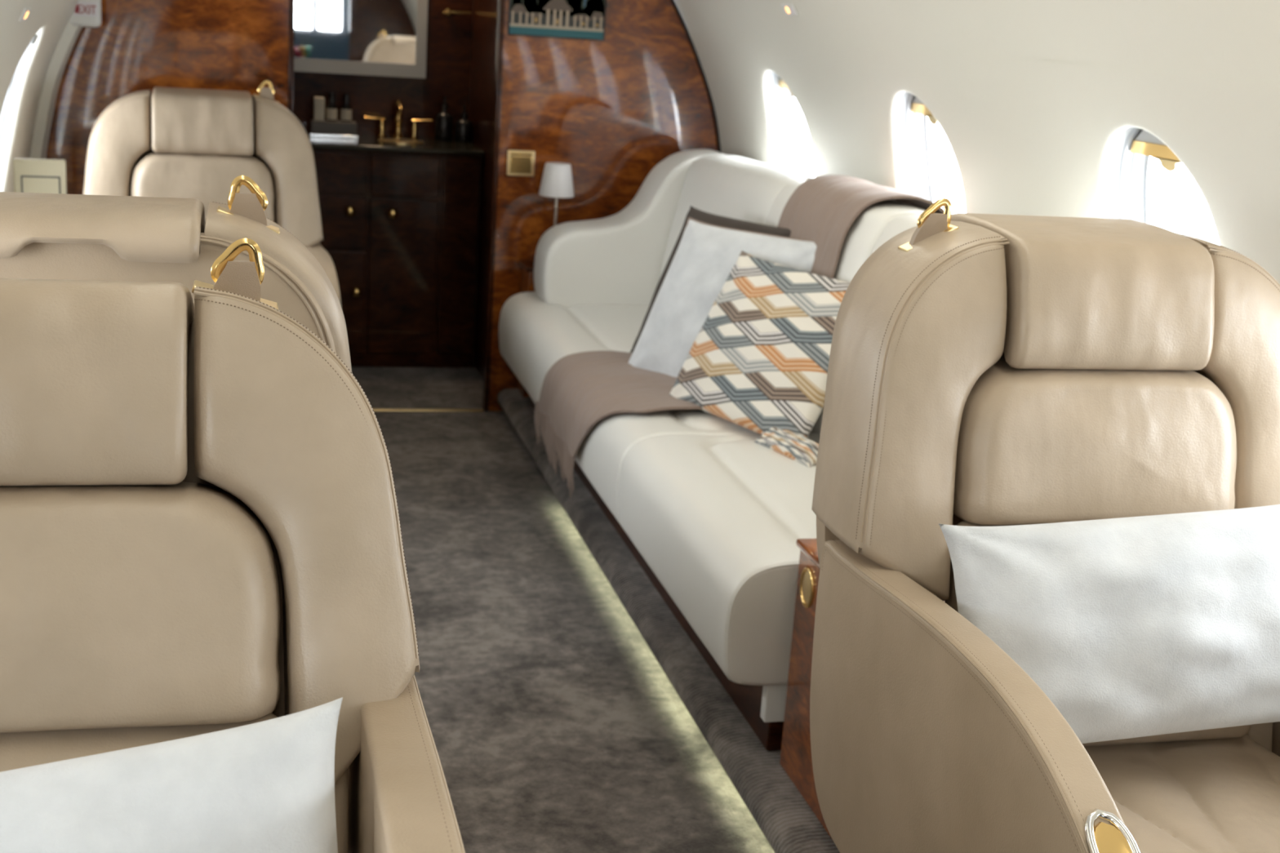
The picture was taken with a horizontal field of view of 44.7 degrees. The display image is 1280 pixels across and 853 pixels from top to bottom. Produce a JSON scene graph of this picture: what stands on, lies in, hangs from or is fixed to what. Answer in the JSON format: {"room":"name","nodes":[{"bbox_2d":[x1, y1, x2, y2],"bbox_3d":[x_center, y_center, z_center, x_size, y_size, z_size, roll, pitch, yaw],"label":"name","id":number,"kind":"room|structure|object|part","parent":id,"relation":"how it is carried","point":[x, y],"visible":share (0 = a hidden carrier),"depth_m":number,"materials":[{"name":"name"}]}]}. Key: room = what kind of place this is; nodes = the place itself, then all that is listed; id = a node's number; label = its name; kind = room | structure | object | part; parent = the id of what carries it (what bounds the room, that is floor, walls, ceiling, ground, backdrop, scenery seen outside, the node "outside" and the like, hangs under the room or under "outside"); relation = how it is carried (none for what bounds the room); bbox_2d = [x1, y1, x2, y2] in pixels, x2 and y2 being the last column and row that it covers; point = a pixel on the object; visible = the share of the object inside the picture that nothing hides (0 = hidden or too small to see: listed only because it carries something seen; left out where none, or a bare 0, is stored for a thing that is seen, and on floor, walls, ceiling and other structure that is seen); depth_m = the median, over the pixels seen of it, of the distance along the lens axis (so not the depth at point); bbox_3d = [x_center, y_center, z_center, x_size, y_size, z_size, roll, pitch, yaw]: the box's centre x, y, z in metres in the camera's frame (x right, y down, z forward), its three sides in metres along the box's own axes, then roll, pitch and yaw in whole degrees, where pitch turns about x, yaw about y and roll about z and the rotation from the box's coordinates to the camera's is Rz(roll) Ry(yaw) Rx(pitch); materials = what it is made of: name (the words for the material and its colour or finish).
{"room":"aircraft cabin","nodes":[
{"label":"aircraft cabin","id":0,"kind":"room"},
{"bbox_2d":[0,0,79,191],"bbox_3d":[-0.724,0.243,1.050,0.419,1.602,8.140,0,15,-14],"label":"wall","id":1,"kind":"structure","parent":0,"point":[48,20],"depth_m":4.21,"materials":[{"name":"white plastic"}]},
{"bbox_2d":[0,35,35,177],"bbox_3d":[-1.673,-0.815,4.062,0.192,0.494,0.380,0,15,-14],"label":"window","id":2,"kind":"structure","parent":1,"relation":"in","point":[6,115],"depth_m":4.23,"materials":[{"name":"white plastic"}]},
{"bbox_2d":[18,7,31,21],"bbox_3d":[-1.386,-0.928,3.504,0.017,0.030,0.090,0,15,-14],"label":"light","id":3,"kind":"object","parent":1,"relation":"attached to","point":[25,12],"visible":1,"depth_m":3.49,"materials":[{"name":"white plastic"}]},
{"bbox_2d":[31,35,38,44],"bbox_3d":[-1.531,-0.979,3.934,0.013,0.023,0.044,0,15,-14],"label":"shade","id":4,"kind":"object","parent":1,"relation":"in","point":[36,36],"visible":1,"depth_m":3.92,"materials":[{"name":"grey plastic"}]},
{"bbox_2d":[69,0,102,26],"bbox_3d":[-1.646,-1.244,4.592,0.100,0.120,0.075,0,15,-14],"label":"exit sign","id":5,"kind":"object","parent":1,"relation":"attached to","point":[87,13],"visible":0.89,"depth_m":4.57,"materials":[{"name":"white plastic"}]},
{"bbox_3d":[-1.356,-0.238,3.144,0.160,0.180,1.450,0,15,-14],"label":"trim","id":6,"kind":"structure","parent":1,"relation":"attached to","visible":0},
{"bbox_2d":[13,157,66,194],"bbox_3d":[-1.437,-0.568,3.729,0.116,0.145,0.046,-1,16,-18],"label":"control panel","id":7,"kind":"object","parent":6,"relation":"on","point":[43,175],"visible":0.52,"depth_m":3.70,"materials":[{"name":"beige plastic"}]},
{"bbox_3d":[-1.430,-0.554,3.714,0.088,0.088,0.004,-1,16,-18],"label":"screen frame","id":8,"kind":"part","parent":7,"relation":"part of","materials":[{"name":"grey plastic"}]},
{"bbox_2d":[45,0,717,411],"bbox_3d":[-0.786,-0.950,5.062,2.235,1.850,0.040,0,15,-14],"label":"wall","id":9,"kind":"structure","parent":0,"point":[613,108],"depth_m":5.13,"materials":[{"name":"brown wood"}]},
{"bbox_2d":[30,21,82,158],"bbox_3d":[-1.490,-0.908,4.782,0.734,1.780,0.169,0,15,-14],"label":"trim","id":10,"kind":"structure","parent":9,"relation":"attached to","point":[53,77],"depth_m":4.62,"materials":[{"name":"white plastic"}]},
{"bbox_2d":[288,0,294,114],"bbox_3d":[-1.122,-0.898,4.992,0.016,1.739,0.058,0,15,-14],"label":"trim","id":11,"kind":"structure","parent":9,"relation":"attached to","point":[291,2],"depth_m":4.89,"materials":[{"name":"brown wood"}]},
{"bbox_2d":[372,408,484,411],"bbox_3d":[-0.851,-0.056,5.271,0.645,0.007,0.020,0,15,-14],"label":"trim","id":12,"kind":"structure","parent":9,"relation":"attached to","point":[374,409],"depth_m":5.29,"materials":[{"name":"gold metal"}]},
{"bbox_2d":[481,0,505,411],"bbox_3d":[-0.479,-0.898,5.156,0.016,1.739,0.058,0,15,-14],"label":"trim","id":13,"kind":"structure","parent":9,"relation":"attached to","point":[501,3],"depth_m":5.18,"materials":[{"name":"brown wood"}]},
{"bbox_2d":[506,150,534,176],"bbox_3d":[-0.395,-0.873,5.154,0.092,0.084,0.012,0,15,-14],"label":"switch plate","id":14,"kind":"object","parent":9,"relation":"attached to","point":[519,162],"visible":1,"depth_m":5.15,"materials":[{"name":"gold metal"}]},
{"bbox_2d":[507,0,606,40],"bbox_3d":[-0.265,-1.389,5.042,0.320,0.250,0.009,0,15,-14],"label":"framed picture","id":15,"kind":"object","parent":9,"relation":"attached to","point":[584,20],"visible":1,"depth_m":5.06,"materials":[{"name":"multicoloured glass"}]},
{"bbox_2d":[670,0,721,152],"bbox_3d":[-0.050,-0.928,5.225,0.728,1.780,0.014,0,15,-14],"label":"trim","id":16,"kind":"structure","parent":9,"relation":"attached to","point":[673,2],"depth_m":5.22,"materials":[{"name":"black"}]},
{"bbox_2d":[293,0,473,138],"bbox_3d":[-1.031,-1.232,6.086,1.200,1.840,0.040,0,15,-14],"label":"wall","id":17,"kind":"structure","parent":0,"point":[449,37],"depth_m":6.06,"materials":[{"name":"brown wood"}]},
{"bbox_2d":[293,0,427,78],"bbox_3d":[-1.108,-1.667,5.907,0.602,0.640,0.022,0,15,-14],"label":"mirror","id":18,"kind":"object","parent":17,"relation":"attached to","point":[375,37],"visible":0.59,"depth_m":5.96,"materials":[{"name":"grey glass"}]},
{"bbox_2d":[442,8,471,15],"bbox_3d":[-0.709,-1.602,6.017,0.111,0.028,0.045,0,15,-14],"label":"door handle","id":19,"kind":"object","parent":17,"relation":"attached to","point":[448,11],"visible":1,"depth_m":6.00,"materials":[{"name":"gold metal"}]},
{"bbox_2d":[468,0,497,379],"bbox_3d":[-0.533,-1.089,5.670,0.040,1.840,1.050,0,15,-14],"label":"wall","id":20,"kind":"structure","parent":0,"point":[484,28],"depth_m":5.78,"materials":[{"name":"brown wood"}]},
{"bbox_2d":[351,366,774,852],"bbox_3d":[0.170,1.067,1.359,2.500,0.030,11.100,0,15,-14],"label":"floor","id":21,"kind":"structure","parent":0,"point":[555,726],"depth_m":3.29,"materials":[{"name":"grey carpet"}]},
{"bbox_2d":[312,148,482,368],"bbox_3d":[-1.076,-0.667,5.949,0.865,0.811,0.483,0,15,-14],"label":"vanity","id":22,"kind":"object","parent":21,"relation":"on","point":[401,229],"visible":0.71,"depth_m":5.78,"materials":[{"name":"brown wood"}]},
{"bbox_3d":[-1.205,-0.921,5.629,0.431,0.150,0.014,0,15,-14],"label":"door","id":23,"kind":"part","parent":22,"relation":"part of","materials":[{"name":"brown wood"}]},
{"bbox_3d":[-1.110,-0.747,5.702,0.211,0.190,0.014,0,15,-14],"label":"door","id":24,"kind":"part","parent":22,"relation":"part of","materials":[{"name":"brown wood"}]},
{"bbox_3d":[-1.129,-0.463,5.777,0.211,0.380,0.014,0,15,-14],"label":"door","id":25,"kind":"part","parent":22,"relation":"part of","materials":[{"name":"brown wood"}]},
{"bbox_3d":[-1.059,-0.787,5.679,0.040,0.039,0.033,0,15,-14],"label":"knob","id":26,"kind":"part","parent":22,"relation":"part of","materials":[{"name":"gold metal"}]},
{"bbox_3d":[-1.052,-0.497,5.762,0.040,0.039,0.033,0,15,-14],"label":"knob","id":27,"kind":"part","parent":22,"relation":"part of","materials":[{"name":"gold metal"}]},
{"bbox_3d":[-0.909,-0.783,5.718,0.040,0.039,0.033,0,15,-14],"label":"knob","id":28,"kind":"part","parent":22,"relation":"part of","materials":[{"name":"gold metal"}]},
{"bbox_2d":[306,132,484,155],"bbox_3d":[-1.052,-1.070,5.850,0.872,0.019,0.473,0,15,-14],"label":"countertop","id":29,"kind":"structure","parent":22,"relation":"on","point":[364,142],"depth_m":5.71,"materials":[{"name":"grey stone"}]},
{"bbox_2d":[309,119,358,138],"bbox_3d":[-1.161,-1.128,5.887,0.180,0.058,0.105,0,15,-14],"label":"tray","id":30,"kind":"object","parent":29,"relation":"on","point":[335,129],"visible":1,"depth_m":5.84,"materials":[{"name":"grey"}]},
{"bbox_2d":[313,96,324,120],"bbox_3d":[-1.210,-1.199,5.863,0.038,0.084,0.070,0,15,-14],"label":"toiletry bottle","id":31,"kind":"object","parent":30,"relation":"on","point":[318,102],"visible":1,"depth_m":5.83,"materials":[{"name":"beige plastic"}]},
{"bbox_2d":[326,92,337,120],"bbox_3d":[-1.163,-1.207,5.867,0.041,0.104,0.041,0,15,-14],"label":"toiletry bottle","id":32,"kind":"object","parent":30,"relation":"on","point":[331,108],"visible":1,"depth_m":5.86,"materials":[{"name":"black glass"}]},
{"bbox_2d":[340,93,351,121],"bbox_3d":[-1.111,-1.207,5.880,0.041,0.104,0.041,0,15,-14],"label":"toiletry bottle","id":33,"kind":"object","parent":30,"relation":"on","point":[346,109],"visible":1,"depth_m":5.87,"materials":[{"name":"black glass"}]},
{"bbox_2d":[364,99,432,139],"bbox_3d":[-0.922,-1.175,5.954,0.261,0.145,0.113,0,15,-14],"label":"faucet","id":34,"kind":"object","parent":29,"relation":"on","point":[398,117],"visible":1,"depth_m":5.98,"materials":[{"name":"gold metal"}]},
{"bbox_3d":[-1.018,-1.183,5.962,0.079,0.013,0.011,-1,16,-18],"label":"lever","id":35,"kind":"part","parent":34,"relation":"part of","materials":[{"name":"gold metal"}]},
{"bbox_3d":[-0.917,-1.211,5.936,0.014,0.042,0.096,0,15,-14],"label":"spout","id":36,"kind":"part","parent":34,"relation":"part of","materials":[{"name":"gold metal"}]},
{"bbox_3d":[-0.841,-1.183,6.007,0.079,0.013,0.011,1,15,-11],"label":"lever","id":37,"kind":"part","parent":34,"relation":"part of","materials":[{"name":"gold metal"}]},
{"bbox_2d":[377,138,423,144],"bbox_3d":[-0.899,-1.074,5.854,0.170,0.005,0.170,0,15,-14],"label":"rim","id":38,"kind":"object","parent":29,"relation":"on","point":[385,140],"visible":1,"depth_m":5.82,"materials":[{"name":"gold metal"}]},
{"bbox_2d":[434,96,453,142],"bbox_3d":[-0.755,-1.188,5.997,0.072,0.170,0.071,0,15,-14],"label":"soap bottle","id":39,"kind":"object","parent":29,"relation":"on","point":[443,124],"visible":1,"depth_m":5.98,"materials":[{"name":"black glass"}]},
{"bbox_2d":[453,105,473,142],"bbox_3d":[-0.682,-1.173,6.020,0.072,0.140,0.071,0,15,-14],"label":"soap bottle","id":40,"kind":"object","parent":29,"relation":"on","point":[464,126],"visible":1,"depth_m":6.00,"materials":[{"name":"black glass"}]},
{"bbox_3d":[-0.887,-0.559,5.811,0.251,0.580,0.014,0,15,-14],"label":"door","id":41,"kind":"part","parent":22,"relation":"part of","materials":[{"name":"brown wood"}]},
{"bbox_3d":[-0.863,-0.921,5.716,0.251,0.150,0.014,0,15,-14],"label":"door","id":42,"kind":"part","parent":22,"relation":"part of","materials":[{"name":"brown wood"}]},
{"bbox_3d":[-0.682,-0.636,5.842,0.138,0.740,0.014,0,15,-14],"label":"door","id":43,"kind":"part","parent":22,"relation":"part of","materials":[{"name":"brown wood"}]},
{"bbox_2d":[779,538,944,841],"bbox_3d":[0.568,0.442,2.592,0.562,0.422,0.375,0,15,-14],"label":"base cabinet","id":44,"kind":"object","parent":21,"relation":"on","point":[796,760],"visible":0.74,"depth_m":2.63,"materials":[{"name":"brown wood"}]},
{"bbox_3d":[0.279,0.270,2.607,0.002,0.058,0.047,0,15,-14],"label":"latch plate","id":45,"kind":"part","parent":44,"relation":"part of","materials":[{"name":"gold metal"}]},
{"bbox_3d":[-0.542,0.966,1.327,0.662,0.087,8.030,0,15,-14],"label":"trim","id":46,"kind":"structure","parent":21,"relation":"on","visible":0},
{"bbox_2d":[0,175,351,372],"bbox_3d":[-0.768,0.122,2.266,0.672,1.064,0.989,0,15,-14],"label":"seat","id":47,"kind":"object","parent":46,"relation":"on","point":[43,236],"visible":0.12,"depth_m":1.75,"materials":[{"name":"beige leather"}]},
{"bbox_3d":[-0.659,0.010,1.839,0.632,0.501,0.142,0,15,-14],"label":"panel","id":48,"kind":"part","parent":47,"relation":"part of","materials":[{"name":"beige leather"}]},
{"bbox_3d":[-0.467,-0.245,1.855,0.076,0.007,0.032,19,10,-18],"label":"belt plate","id":49,"kind":"part","parent":47,"relation":"part of","materials":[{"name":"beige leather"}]},
{"bbox_2d":[83,80,341,305],"bbox_3d":[-1.193,-0.392,4.263,0.672,1.068,1.011,-1,15,-16],"label":"seat","id":50,"kind":"object","parent":46,"relation":"on","point":[165,142],"visible":0.35,"depth_m":4.37,"materials":[{"name":"beige leather"}]},
{"bbox_3d":[-1.284,-0.709,4.568,0.632,0.501,0.172,-1,15,-16],"label":"panel","id":51,"kind":"part","parent":50,"relation":"part of","materials":[{"name":"beige leather"}]},
{"bbox_2d":[130,151,274,225],"bbox_3d":[-1.244,-0.677,4.428,0.393,0.195,0.171,-1,15,-16],"label":"cushion","id":52,"kind":"object","parent":50,"relation":"on","point":[206,176],"depth_m":4.37,"materials":[{"name":"beige leather"}]},
{"bbox_3d":[-0.879,-0.271,4.283,0.053,0.397,0.802,-1,15,-16],"label":"armrest","id":53,"kind":"part","parent":50,"relation":"part of","materials":[{"name":"beige leather"}]},
{"bbox_2d":[0,238,465,852],"bbox_3d":[-0.476,0.434,1.127,0.672,1.046,1.008,0,15,-14],"label":"seat","id":54,"kind":"object","parent":46,"relation":"on","point":[201,534],"visible":0.96,"depth_m":1.27,"materials":[{"name":"beige leather"}]},
{"bbox_2d":[0,712,277,772],"bbox_3d":[-0.507,0.389,1.250,0.432,0.271,0.158,0,15,-14],"label":"lumbar cushion","id":55,"kind":"object","parent":54,"relation":"on","point":[23,747],"depth_m":1.26,"materials":[{"name":"beige leather"}]},
{"bbox_2d":[0,481,280,733],"bbox_3d":[-0.519,0.152,1.296,0.427,0.218,0.170,0,15,-14],"label":"cushion","id":56,"kind":"object","parent":54,"relation":"on","point":[126,606],"depth_m":1.26,"materials":[{"name":"beige leather"}]},
{"bbox_2d":[0,697,342,852],"bbox_3d":[-0.460,0.387,1.102,0.526,0.343,0.175,0,15,-14],"label":"lumbar pillow","id":57,"kind":"object","parent":54,"relation":"on","point":[268,786],"visible":1,"depth_m":1.11,"materials":[{"name":"fabric"}]},
{"bbox_3d":[-0.363,-0.116,1.396,0.076,0.007,0.032,15,11,-18],"label":"belt plate","id":58,"kind":"part","parent":54,"relation":"part of","materials":[{"name":"gold metal"}]},
{"bbox_3d":[-0.557,0.155,1.446,0.635,0.512,0.167,0,15,-14],"label":"panel","id":59,"kind":"part","parent":54,"relation":"part of","materials":[{"name":"beige leather"}]},
{"bbox_3d":[-0.161,0.515,1.127,0.053,0.465,0.802,0,15,-14],"label":"armrest","id":60,"kind":"part","parent":54,"relation":"part of","materials":[{"name":"beige leather"}]},
{"bbox_2d":[792,100,1147,202],"bbox_3d":[1.034,-0.201,2.420,0.190,0.733,6.180,0,15,-14],"label":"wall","id":61,"kind":"structure","parent":0,"point":[793,100],"depth_m":3.87,"materials":[{"name":"white plastic"}]},
{"bbox_2d":[674,0,1279,284],"bbox_3d":[1.075,0.243,1.507,0.419,1.602,8.140,0,15,-14],"label":"wall","id":62,"kind":"structure","parent":0,"point":[1032,100],"depth_m":3.02,"materials":[{"name":"white plastic"}]},
{"bbox_2d":[497,388,839,852],"bbox_3d":[0.783,0.966,1.663,0.662,0.087,8.030,0,15,-14],"label":"platform","id":63,"kind":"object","parent":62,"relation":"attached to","point":[787,822],"depth_m":3.12,"materials":[{"name":"beige carpet"}]},
{"bbox_2d":[516,261,535,397],"bbox_3d":[-0.149,-0.327,5.287,0.525,0.438,0.150,0,15,-14],"label":"side table","id":64,"kind":"object","parent":63,"relation":"on","point":[527,271],"visible":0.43,"depth_m":5.18,"materials":[{"name":"brown wood"}]},
{"bbox_2d":[538,162,573,226],"bbox_3d":[-0.279,-0.700,5.138,0.117,0.338,0.117,0,15,-14],"label":"table lamp","id":65,"kind":"object","parent":64,"relation":"on","point":[557,181],"visible":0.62,"depth_m":5.07,"materials":[{"name":"white fabric"}]},
{"bbox_3d":[-0.272,-0.812,5.109,0.117,0.106,0.117,0,15,-14],"label":"lamp shade","id":66,"kind":"part","parent":65,"relation":"part of","materials":[{"name":"white fabric"}]},
{"bbox_2d":[498,148,924,751],"bbox_3d":[0.211,-0.183,3.934,0.747,0.897,2.617,0,15,-14],"label":"divan","id":67,"kind":"object","parent":63,"relation":"on","point":[714,517],"visible":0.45,"depth_m":3.42,"materials":[{"name":"white leather"}]},
{"bbox_2d":[498,291,649,403],"bbox_3d":[-0.069,-0.208,4.693,0.580,0.247,0.942,0,15,-14],"label":"seat cushion","id":68,"kind":"object","parent":67,"relation":"on","point":[537,329],"depth_m":4.64,"materials":[{"name":"white leather"}]},
{"bbox_2d":[533,350,702,497],"bbox_3d":[0.015,-0.005,3.993,0.443,0.312,0.803,0,15,-14],"label":"throw blanket","id":69,"kind":"object","parent":67,"relation":"on","point":[581,389],"visible":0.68,"depth_m":3.88,"materials":[{"name":"brown fabric"}]},
{"bbox_3d":[-0.010,-0.618,4.952,0.623,0.531,0.210,0,15,-14],"label":"arm","id":70,"kind":"part","parent":67,"relation":"part of","materials":[{"name":"white leather"}]},
{"bbox_2d":[574,408,812,525],"bbox_3d":[0.138,0.019,3.881,0.580,0.246,0.787,0,15,-14],"label":"seat cushion","id":71,"kind":"object","parent":67,"relation":"on","point":[602,455],"depth_m":3.55,"materials":[{"name":"white leather"}]},
{"bbox_2d":[630,205,791,352],"bbox_3d":[0.185,-0.340,3.986,0.160,0.407,0.506,-6,18,-34],"label":"square cushion","id":72,"kind":"object","parent":67,"relation":"on","point":[696,214],"visible":0.16,"depth_m":4.00,"materials":[{"name":"grey fabric"}]},
{"bbox_2d":[618,433,820,685],"bbox_3d":[0.330,0.233,3.124,0.580,0.246,0.827,0,15,-14],"label":"seat cushion","id":73,"kind":"object","parent":67,"relation":"on","point":[718,519],"depth_m":2.94,"materials":[{"name":"white leather"}]},
{"bbox_2d":[628,217,816,377],"bbox_3d":[0.203,-0.282,3.812,0.159,0.429,0.571,-10,20,-42],"label":"square cushion","id":74,"kind":"object","parent":67,"relation":"on","point":[706,254],"visible":0.58,"depth_m":3.84,"materials":[{"name":"fabric"}]},
{"bbox_2d":[658,154,812,279],"bbox_3d":[0.293,-0.466,4.506,0.306,0.594,0.827,0,15,-14],"label":"cushion","id":75,"kind":"object","parent":67,"relation":"on","point":[731,186],"depth_m":4.50,"materials":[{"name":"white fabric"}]},
{"bbox_2d":[669,250,849,438],"bbox_3d":[0.291,-0.180,3.512,0.209,0.357,0.515,-6,18,-33],"label":"square cushion","id":76,"kind":"object","parent":67,"relation":"on","point":[757,362],"visible":0.84,"depth_m":3.45,"materials":[{"name":"fabric"}]},
{"bbox_3d":[0.241,0.483,2.751,0.047,0.076,0.024,0,15,-14],"label":"seat rail","id":77,"kind":"part","parent":67,"relation":"part of","materials":[{"name":"white plastic"}]},
{"bbox_2d":[755,426,818,467],"bbox_3d":[0.324,0.044,3.314,0.061,0.060,0.212,-5,17,-29],"label":"cushion","id":78,"kind":"object","parent":67,"relation":"on","point":[795,446],"visible":0.87,"depth_m":3.28,"materials":[{"name":"fabric"}]},
{"bbox_2d":[777,174,944,278],"bbox_3d":[0.490,-0.326,3.701,0.324,0.502,0.541,0,15,-14],"label":"throw blanket","id":79,"kind":"object","parent":67,"relation":"on","point":[822,210],"visible":0.41,"depth_m":3.62,"materials":[{"name":"brown fabric"}]},
{"bbox_2d":[810,199,924,435],"bbox_3d":[0.501,-0.240,3.687,0.306,0.605,0.457,0,15,-14],"label":"cushion","id":80,"kind":"object","parent":67,"relation":"on","point":[862,236],"depth_m":3.45,"materials":[{"name":"white leather"}]},
{"bbox_2d":[870,214,919,255],"bbox_3d":[0.649,-0.081,3.104,0.306,0.614,0.782,0,15,-14],"label":"cushion","id":81,"kind":"object","parent":67,"relation":"on","point":[891,225],"depth_m":3.35,"materials":[{"name":"white fabric"}]},
{"bbox_2d":[809,197,1279,852],"bbox_3d":[0.631,0.308,1.863,0.672,1.058,0.989,0,15,-14],"label":"seat","id":82,"kind":"object","parent":63,"relation":"on","point":[984,370],"visible":0.85,"depth_m":1.94,"materials":[{"name":"beige leather"}]},
{"bbox_3d":[0.551,-0.015,2.174,0.632,0.501,0.142,0,15,-14],"label":"panel","id":83,"kind":"part","parent":82,"relation":"part of","materials":[{"name":"beige leather"}]},
{"bbox_3d":[0.376,-0.244,2.026,0.076,0.007,0.032,-26,20,-6],"label":"belt plate","id":84,"kind":"part","parent":82,"relation":"part of","materials":[{"name":"gold metal"}]},
{"bbox_3d":[0.349,0.424,1.731,0.053,0.397,0.802,0,15,-14],"label":"armrest","id":85,"kind":"part","parent":82,"relation":"part of","materials":[{"name":"beige leather"}]},
{"bbox_2d":[953,352,1236,524],"bbox_3d":[0.588,0.017,2.032,0.393,0.195,0.160,0,15,-14],"label":"cushion","id":86,"kind":"object","parent":82,"relation":"on","point":[1037,442],"depth_m":1.96,"materials":[{"name":"beige leather"}]},
{"bbox_2d":[944,520,1251,746],"bbox_3d":[0.595,0.265,2.002,0.398,0.272,0.148,0,15,-14],"label":"lumbar cushion","id":87,"kind":"object","parent":82,"relation":"on","point":[1233,736],"depth_m":1.99,"materials":[{"name":"white fabric"}]},
{"bbox_2d":[938,504,1279,743],"bbox_3d":[0.617,0.239,1.876,0.550,0.298,0.157,0,15,-14],"label":"lumbar pillow","id":88,"kind":"object","parent":82,"relation":"on","point":[1142,626],"visible":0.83,"depth_m":1.81,"materials":[{"name":"fabric"}]},
{"bbox_2d":[1084,734,1279,852],"bbox_3d":[0.625,0.522,1.887,0.456,0.182,0.556,0,15,-14],"label":"seat cushion","id":89,"kind":"object","parent":82,"relation":"on","point":[1174,793],"depth_m":1.87,"materials":[{"name":"beige leather"}]},
{"bbox_3d":[0.941,0.424,1.882,0.053,0.397,0.802,0,15,-14],"label":"armrest","id":90,"kind":"part","parent":82,"relation":"part of","materials":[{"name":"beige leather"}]},
{"bbox_2d":[768,71,802,173],"bbox_3d":[0.471,-0.815,4.607,0.192,0.494,0.380,0,15,-14],"label":"window","id":91,"kind":"structure","parent":62,"relation":"in","point":[780,97],"depth_m":4.76,"materials":[{"name":"white glass"}]},
{"bbox_3d":[0.447,-0.998,4.549,0.019,0.027,0.250,0,15,-14],"label":"shade rail","id":92,"kind":"part","parent":91,"relation":"part of","materials":[{"name":"gold metal"}]},
{"bbox_2d":[781,3,798,15],"bbox_3d":[0.391,-1.089,4.060,0.020,0.028,0.090,0,15,-14],"label":"light","id":93,"kind":"object","parent":62,"relation":"attached to","point":[789,9],"visible":1,"depth_m":4.05,"materials":[{"name":"white plastic"}]},
{"bbox_3d":[0.395,-1.081,4.038,0.011,0.016,0.024,0,15,-14],"label":"switch panel","id":94,"kind":"part","parent":93,"relation":"part of","materials":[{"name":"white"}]},
{"bbox_2d":[897,91,937,201],"bbox_3d":[0.706,-0.554,3.681,0.192,0.494,0.380,0,15,-14],"label":"window","id":95,"kind":"structure","parent":62,"relation":"in","point":[913,113],"depth_m":3.82,"materials":[{"name":"white glass"}]},
{"bbox_2d":[912,96,924,104],"bbox_3d":[0.674,-0.765,3.614,0.024,0.036,0.203,0,15,-14],"label":"shade","id":96,"kind":"object","parent":95,"relation":"attached to","point":[916,100],"depth_m":3.69,"materials":[{"name":"grey"}]},
{"bbox_3d":[0.682,-0.738,3.623,0.019,0.027,0.250,0,15,-14],"label":"shade rail","id":97,"kind":"part","parent":95,"relation":"part of","materials":[{"name":"gold metal"}]},
{"bbox_3d":[0.740,-0.565,3.687,0.122,0.463,0.350,0,15,-14],"label":"pane","id":98,"kind":"part","parent":95,"relation":"part of","materials":[{"name":"clear glass"}]},
{"bbox_2d":[1108,127,1181,222],"bbox_3d":[0.941,-0.294,2.755,0.192,0.494,0.380,0,15,-14],"label":"window","id":99,"kind":"structure","parent":62,"relation":"in","point":[1132,150],"depth_m":2.85,"materials":[{"name":"white glass"}]},
{"bbox_2d":[1134,129,1165,145],"bbox_3d":[0.909,-0.505,2.688,0.024,0.036,0.203,0,15,-14],"label":"shade","id":100,"kind":"object","parent":99,"relation":"attached to","point":[1142,137],"depth_m":2.75,"materials":[{"name":"grey"}]},
{"bbox_3d":[0.918,-0.477,2.698,0.019,0.027,0.250,0,15,-14],"label":"shade rail","id":101,"kind":"part","parent":99,"relation":"part of","materials":[{"name":"gold metal"}]}
]}

